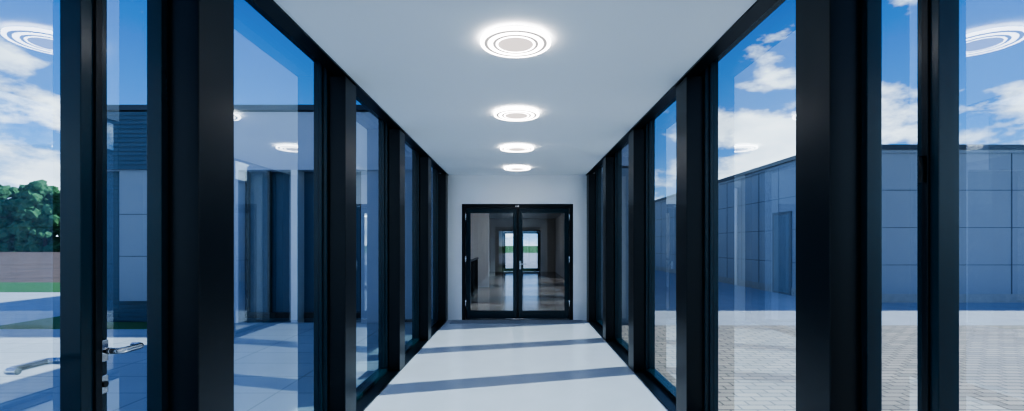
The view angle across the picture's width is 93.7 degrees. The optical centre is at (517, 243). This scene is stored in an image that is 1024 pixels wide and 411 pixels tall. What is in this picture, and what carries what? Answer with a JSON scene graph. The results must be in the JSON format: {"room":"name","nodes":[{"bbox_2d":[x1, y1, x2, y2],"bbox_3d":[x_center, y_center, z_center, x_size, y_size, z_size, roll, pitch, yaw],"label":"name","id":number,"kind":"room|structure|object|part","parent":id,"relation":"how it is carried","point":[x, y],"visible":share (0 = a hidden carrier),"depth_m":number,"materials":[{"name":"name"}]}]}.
{"room":"glass-walled corridor","nodes":[
{"label":"glass-walled corridor","id":0,"kind":"room"},
{"bbox_2d":[471,213,488,286],"bbox_3d":[-0.340,0.065,16.075,4.550,2.750,0.150,0,0,0],"label":"wall","id":1,"kind":"structure","parent":0,"point":[479,221],"depth_m":16.00,"materials":[{"name":"white paint"}]},
{"bbox_2d":[274,0,756,174],"bbox_3d":[-0.015,-1.335,3.000,2.600,0.050,12.200,0,0,0],"label":"ceiling","id":2,"kind":"structure","parent":0,"point":[606,64],"depth_m":3.50,"materials":[{"name":"paint"}]},
{"bbox_2d":[480,26,550,57],"bbox_3d":[-0.015,-1.291,3.070,0.450,0.037,0.450,0,0,0],"label":"ceiling lamp","id":3,"kind":"object","parent":2,"relation":"attached to","point":[513,41],"depth_m":3.03,"materials":[{"name":"white plastic"}]},
{"bbox_2d":[494,108,538,120],"bbox_3d":[-0.015,-1.291,4.770,0.450,0.037,0.450,0,0,0],"label":"ceiling lamp","id":4,"kind":"object","parent":2,"relation":"attached to","point":[508,114],"depth_m":4.72,"materials":[{"name":"white plastic"}]},
{"bbox_2d":[500,145,533,151],"bbox_3d":[-0.015,-1.291,6.470,0.450,0.037,0.450,0,0,0],"label":"ceiling lamp","id":5,"kind":"object","parent":2,"relation":"attached to","point":[509,148],"depth_m":6.40,"materials":[{"name":"white plastic"}]},
{"bbox_2d":[504,166,529,170],"bbox_3d":[-0.015,-1.291,8.170,0.450,0.037,0.450,0,0,0],"label":"ceiling lamp","id":6,"kind":"object","parent":2,"relation":"attached to","point":[511,168],"depth_m":8.10,"materials":[{"name":"white plastic"}]},
{"bbox_2d":[364,272,667,410],"bbox_3d":[-0.340,1.460,11.050,4.550,0.040,28.300,0,0,0],"label":"floor","id":7,"kind":"structure","parent":0,"point":[462,367],"depth_m":5.55,"materials":[{"name":"tile"}]},
{"bbox_2d":[471,257,478,299],"bbox_3d":[-1.195,0.920,12.300,0.060,1.040,3.900,0,0,0],"label":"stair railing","id":8,"kind":"object","parent":7,"relation":"on","point":[474,262],"visible":0.51,"depth_m":13.19,"materials":[{"name":"metal"}]},
{"bbox_2d":[450,320,584,323],"bbox_3d":[-0.015,1.436,8.860,2.440,0.008,0.400,0,0,0],"label":"entrance mat","id":9,"kind":"object","parent":7,"relation":"on","point":[452,321],"visible":1,"depth_m":8.76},
{"bbox_2d":[440,172,594,319],"bbox_3d":[-0.015,-0.015,9.200,3.120,2.910,0.200,0,0,0],"label":"wall","id":10,"kind":"structure","parent":0,"point":[462,189],"depth_m":9.10,"materials":[{"name":"white paint"}]},
{"bbox_2d":[4,0,167,410],"bbox_3d":[-1.490,-0.021,1.275,0.218,2.897,1.698,0,0,0],"label":"door","id":11,"kind":"structure","parent":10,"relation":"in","point":[83,23],"depth_m":1.64,"materials":[{"name":"metal"}]},
{"bbox_3d":[-1.565,0.395,1.556,0.070,0.022,0.158,0,0,0],"label":"lever handle","id":12,"kind":"part","parent":11,"relation":"part of","materials":[{"name":"silver metal"}]},
{"bbox_2d":[102,339,111,393],"bbox_3d":[-1.442,0.431,1.684,0.034,0.188,0.036,0,0,0],"label":"rose","id":13,"kind":"object","parent":11,"relation":"attached to","point":[105,349],"visible":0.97,"depth_m":1.68,"materials":[{"name":"silver metal"}]},
{"bbox_3d":[-1.415,0.375,1.732,0.069,0.021,0.117,0,0,0],"label":"lever handle","id":14,"kind":"part","parent":11,"relation":"part of","materials":[{"name":"silver metal"}]},
{"bbox_2d":[253,0,448,175],"bbox_3d":[-1.365,-1.329,3.000,0.099,0.062,12.200,0,0,0],"label":"trim","id":15,"kind":"structure","parent":10,"relation":"attached to","point":[270,7],"depth_m":3.32,"materials":[{"name":"metal"}]},
{"bbox_2d":[356,321,445,410],"bbox_3d":[-1.453,1.454,3.000,0.244,0.052,12.200,0,0,0],"label":"trim","id":16,"kind":"structure","parent":10,"relation":"attached to","point":[379,386],"depth_m":5.06,"materials":[{"name":"metal"}]},
{"bbox_2d":[168,0,233,410],"bbox_3d":[-1.395,0.065,2.125,0.129,2.724,0.250,0,0,0],"label":"steel column","id":17,"kind":"structure","parent":16,"relation":"on","point":[200,32],"depth_m":2.01,"materials":[{"name":"black metal"}]},
{"bbox_2d":[245,0,333,410],"bbox_3d":[-1.510,-0.021,2.975,0.100,2.897,1.698,0,0,0],"label":"window","id":18,"kind":"structure","parent":16,"relation":"on","point":[321,73],"depth_m":3.67,"materials":[{"name":"metal"}]},
{"bbox_2d":[329,76,355,410],"bbox_3d":[-1.395,0.065,3.825,0.129,2.724,0.250,0,0,0],"label":"steel column","id":19,"kind":"structure","parent":16,"relation":"on","point":[342,92],"depth_m":3.70,"materials":[{"name":"black metal"}]},
{"bbox_2d":[356,96,390,401],"bbox_3d":[-1.510,-0.021,4.675,0.100,2.897,1.698,0,0,0],"label":"window","id":20,"kind":"structure","parent":16,"relation":"on","point":[371,380],"depth_m":5.37,"materials":[{"name":"metal"}]},
{"bbox_2d":[379,117,381,370],"bbox_3d":[-1.515,-0.005,4.675,0.001,2.810,1.390,0,0,0],"label":"glazing","id":21,"kind":"object","parent":20,"relation":"attached to","point":[379,117],"visible":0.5,"depth_m":5.33,"materials":[{"name":"clear glass"}]},
{"bbox_2d":[388,129,404,370],"bbox_3d":[-1.395,0.065,5.525,0.129,2.724,0.250,0,0,0],"label":"steel column","id":22,"kind":"structure","parent":16,"relation":"on","point":[396,137],"depth_m":5.40,"materials":[{"name":"black metal"}]},
{"bbox_2d":[391,128,420,353],"bbox_3d":[-1.510,-0.021,6.380,0.100,2.897,1.708,0,0,0],"label":"window","id":23,"kind":"structure","parent":16,"relation":"on","point":[408,347],"depth_m":7.08,"materials":[{"name":"metal"}]},
{"bbox_2d":[405,141,414,346],"bbox_3d":[-1.515,-0.005,6.380,0.001,2.810,1.400,0,0,0],"label":"glazing","id":24,"kind":"object","parent":23,"relation":"attached to","point":[409,150],"visible":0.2,"depth_m":6.70,"materials":[{"name":"clear glass"}]},
{"bbox_2d":[420,156,430,339],"bbox_3d":[-1.395,0.065,7.235,0.129,2.724,0.250,0,0,0],"label":"steel column","id":25,"kind":"structure","parent":16,"relation":"on","point":[425,161],"depth_m":7.11,"materials":[{"name":"black metal"}]},
{"bbox_2d":[439,174,447,320],"bbox_3d":[-1.395,0.065,8.965,0.129,2.724,0.250,0,0,0],"label":"steel column","id":26,"kind":"structure","parent":16,"relation":"on","point":[443,178],"depth_m":8.84,"materials":[{"name":"black metal"}]},
{"bbox_2d":[421,155,439,327],"bbox_3d":[-1.510,-0.021,8.100,0.100,2.897,1.728,0,0,0],"label":"window","id":27,"kind":"structure","parent":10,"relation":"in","point":[437,172],"depth_m":8.80,"materials":[{"name":"metal"}]},
{"bbox_2d":[431,165,434,322],"bbox_3d":[-1.515,-0.005,8.100,0.001,2.810,1.420,0,0,0],"label":"glazing","id":28,"kind":"object","parent":27,"relation":"attached to","point":[432,167],"visible":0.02,"depth_m":8.50,"materials":[{"name":"clear glass"}]},
{"bbox_2d":[462,204,572,319],"bbox_3d":[-0.010,0.340,9.151,2.108,2.198,0.160,0,0,0],"label":"door","id":29,"kind":"structure","parent":10,"relation":"in","point":[517,313],"depth_m":9.13,"materials":[{"name":"metal"}]},
{"bbox_3d":[-0.010,0.225,9.101,1.988,1.910,0.060,0,0,0],"label":"hardware","id":30,"kind":"part","parent":29,"relation":"part of","materials":[{"name":"black metal"}]},
{"bbox_2d":[587,320,675,410],"bbox_3d":[1.423,1.454,3.000,0.244,0.052,12.200,0,0,0],"label":"trim","id":31,"kind":"structure","parent":10,"relation":"attached to","point":[653,386],"depth_m":5.10,"materials":[{"name":"metal"}]},
{"bbox_2d":[587,174,595,320],"bbox_3d":[1.365,0.065,8.965,0.129,2.724,0.250,0,0,0],"label":"steel column","id":32,"kind":"structure","parent":31,"relation":"on","point":[591,178],"depth_m":8.84,"materials":[{"name":"black metal"}]},
{"bbox_2d":[595,155,612,327],"bbox_3d":[1.480,-0.021,8.100,0.100,2.897,1.728,0,0,0],"label":"window","id":33,"kind":"structure","parent":31,"relation":"on","point":[598,321],"depth_m":8.80,"materials":[{"name":"metal"}]},
{"bbox_2d":[599,165,602,322],"bbox_3d":[1.485,-0.005,8.100,0.001,2.810,1.420,0,0,0],"label":"glazing","id":34,"kind":"object","parent":33,"relation":"attached to","point":[601,167],"visible":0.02,"depth_m":8.54,"materials":[{"name":"clear glass"}]},
{"bbox_2d":[603,156,613,339],"bbox_3d":[1.365,0.065,7.235,0.129,2.724,0.250,0,0,0],"label":"steel column","id":35,"kind":"structure","parent":31,"relation":"on","point":[608,161],"depth_m":7.11,"materials":[{"name":"black metal"}]},
{"bbox_2d":[613,128,641,353],"bbox_3d":[1.480,-0.021,6.380,0.100,2.897,1.708,0,0,0],"label":"window","id":36,"kind":"structure","parent":31,"relation":"on","point":[616,155],"depth_m":7.08,"materials":[{"name":"metal"}]},
{"bbox_2d":[619,141,628,346],"bbox_3d":[1.485,-0.005,6.380,0.001,2.810,1.400,0,0,0],"label":"glazing","id":37,"kind":"object","parent":36,"relation":"attached to","point":[624,150],"visible":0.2,"depth_m":6.69,"materials":[{"name":"clear glass"}]},
{"bbox_2d":[629,129,644,370],"bbox_3d":[1.365,0.065,5.525,0.129,2.724,0.250,0,0,0],"label":"steel column","id":38,"kind":"structure","parent":31,"relation":"on","point":[636,136],"depth_m":5.40,"materials":[{"name":"black metal"}]},
{"bbox_2d":[642,96,675,400],"bbox_3d":[1.480,-0.021,4.675,0.100,2.897,1.698,0,0,0],"label":"window","id":39,"kind":"structure","parent":31,"relation":"on","point":[659,378],"depth_m":5.37,"materials":[{"name":"metal"}]},
{"bbox_2d":[651,114,656,373],"bbox_3d":[1.485,-0.005,4.675,0.001,2.810,1.390,0,0,0],"label":"glazing","id":40,"kind":"object","parent":39,"relation":"attached to","point":[653,120],"visible":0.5,"depth_m":5.30,"materials":[{"name":"clear glass"}]},
{"bbox_2d":[676,76,702,410],"bbox_3d":[1.365,0.065,3.825,0.129,2.724,0.250,0,0,0],"label":"steel column","id":41,"kind":"structure","parent":31,"relation":"on","point":[689,92],"depth_m":3.70,"materials":[{"name":"black metal"}]},
{"bbox_2d":[698,0,785,410],"bbox_3d":[1.480,-0.021,2.975,0.100,2.897,1.698,0,0,0],"label":"window","id":42,"kind":"structure","parent":31,"relation":"on","point":[710,73],"depth_m":3.67,"materials":[{"name":"metal"}]},
{"bbox_2d":[796,0,859,410],"bbox_3d":[1.365,0.065,2.125,0.129,2.724,0.250,0,0,0],"label":"steel column","id":43,"kind":"structure","parent":31,"relation":"on","point":[827,31],"depth_m":2.01,"materials":[{"name":"black metal"}]},
{"bbox_2d":[586,0,777,175],"bbox_3d":[1.335,-1.329,3.000,0.099,0.062,12.200,0,0,0],"label":"trim","id":44,"kind":"structure","parent":10,"relation":"attached to","point":[759,7],"depth_m":3.34,"materials":[{"name":"metal"}]},
{"bbox_2d":[489,219,554,271],"bbox_3d":[-0.315,0.065,25.100,4.800,2.750,0.200,0,0,0],"label":"wall","id":45,"kind":"structure","parent":0,"point":[547,226],"depth_m":25.00,"materials":[{"name":"grey paint"}]},
{"bbox_2d":[502,230,540,271],"bbox_3d":[0.185,0.365,25.070,1.998,2.148,0.130,0,0,0],"label":"door","id":46,"kind":"structure","parent":45,"relation":"in","point":[504,232],"depth_m":25.03,"materials":[{"name":"metal"}]},
{"bbox_2d":[489,213,562,218],"bbox_3d":[-0.340,-1.360,17.150,4.550,0.100,15.700,0,0,0],"label":"ceiling","id":47,"kind":"structure","parent":0,"point":[491,215],"depth_m":22.06,"materials":[{"name":"paint"}]},
{"bbox_2d":[555,213,563,277],"bbox_3d":[2.010,0.065,17.150,0.149,2.750,15.700,0,0,0],"label":"wall","id":48,"kind":"structure","parent":0,"point":[559,221],"depth_m":22.39,"materials":[{"name":"grey paint"}]},
{"bbox_2d":[860,0,958,410],"bbox_3d":[1.440,-0.021,1.275,0.100,2.897,1.698,0,0,0],"label":"window","id":49,"kind":"structure","parent":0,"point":[937,20],"depth_m":1.66,"materials":[{"name":"metal"}]},
{"bbox_3d":[1.404,0.070,1.127,0.020,2.250,1.097,0,0,0],"label":"hinges","id":50,"kind":"part","parent":49,"relation":"part of","materials":[{"name":"black metal"}]},
{"label":"outside","id":51,"kind":"structure","parent":0,"visible":0},
{"bbox_2d":[14,246,537,252],"bbox_3d":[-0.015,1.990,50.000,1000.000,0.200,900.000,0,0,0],"label":"ground","id":52,"kind":"structure","parent":51,"point":[508,249],"depth_m":164.96,"materials":[{"name":"green plant"}]},
{"bbox_2d":[0,179,59,251],"bbox_3d":[-128.575,-5.730,100.304,124.567,16.979,19.424,0,0,0],"label":"tree line","id":53,"kind":"object","parent":52,"relation":"on","point":[30,217],"visible":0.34,"depth_m":94.63,"materials":[{"name":"green plant"}]},
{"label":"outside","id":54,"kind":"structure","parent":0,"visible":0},
{"bbox_2d":[0,252,59,281],"bbox_3d":[-154.050,1.600,16.000,291.930,0.180,152.000,0,0,0],"label":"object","id":55,"kind":"object","parent":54,"point":[14,266],"depth_m":31.53,"materials":[{"name":"grey concrete"}]},
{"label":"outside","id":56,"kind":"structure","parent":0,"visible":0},
{"bbox_2d":[505,253,1023,324],"bbox_3d":[26.035,1.590,44.401,67.900,0.199,71.199,0,0,0],"label":"apron","id":57,"kind":"object","parent":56,"point":[737,305],"visible":0.17,"depth_m":11.27,"materials":[{"name":"concrete"}]},
{"bbox_2d":[107,105,377,322],"bbox_3d":[-2.890,-0.445,17.580,10.350,4.370,17.040,0,0,0],"label":"building","id":58,"kind":"structure","parent":57,"relation":"on","point":[274,144],"depth_m":9.22,"materials":[{"name":"metal"}]},
{"bbox_2d":[655,144,1023,302],"bbox_3d":[20.995,-0.510,23.150,26.380,4.000,22.100,0,0,0],"label":"building","id":59,"kind":"structure","parent":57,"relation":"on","point":[757,206],"depth_m":12.20,"materials":[{"name":"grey metal"}]},
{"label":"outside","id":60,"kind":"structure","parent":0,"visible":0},
{"bbox_2d":[0,292,377,410],"bbox_3d":[-17.815,1.590,-2.600,32.400,0.200,34.800,0,0,0],"label":"paving","id":61,"kind":"object","parent":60,"point":[274,362],"visible":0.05,"depth_m":5.94,"materials":[{"name":"concrete"}]},
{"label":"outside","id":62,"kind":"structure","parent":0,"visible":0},
{"bbox_2d":[655,325,1023,410],"bbox_3d":[15.785,1.590,-5.600,28.400,0.200,28.800,0,0,0],"label":"paving","id":63,"kind":"object","parent":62,"point":[757,363],"visible":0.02,"depth_m":5.94,"materials":[{"name":"grey concrete"}]},
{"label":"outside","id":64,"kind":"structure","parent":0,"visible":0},
{"bbox_2d":[0,282,146,328],"bbox_3d":[-32.816,1.585,13.450,54.399,0.210,10.099,0,0,0],"label":"lawn","id":65,"kind":"structure","parent":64,"point":[52,322],"depth_m":9.17,"materials":[{"name":"green plant"}]}
]}

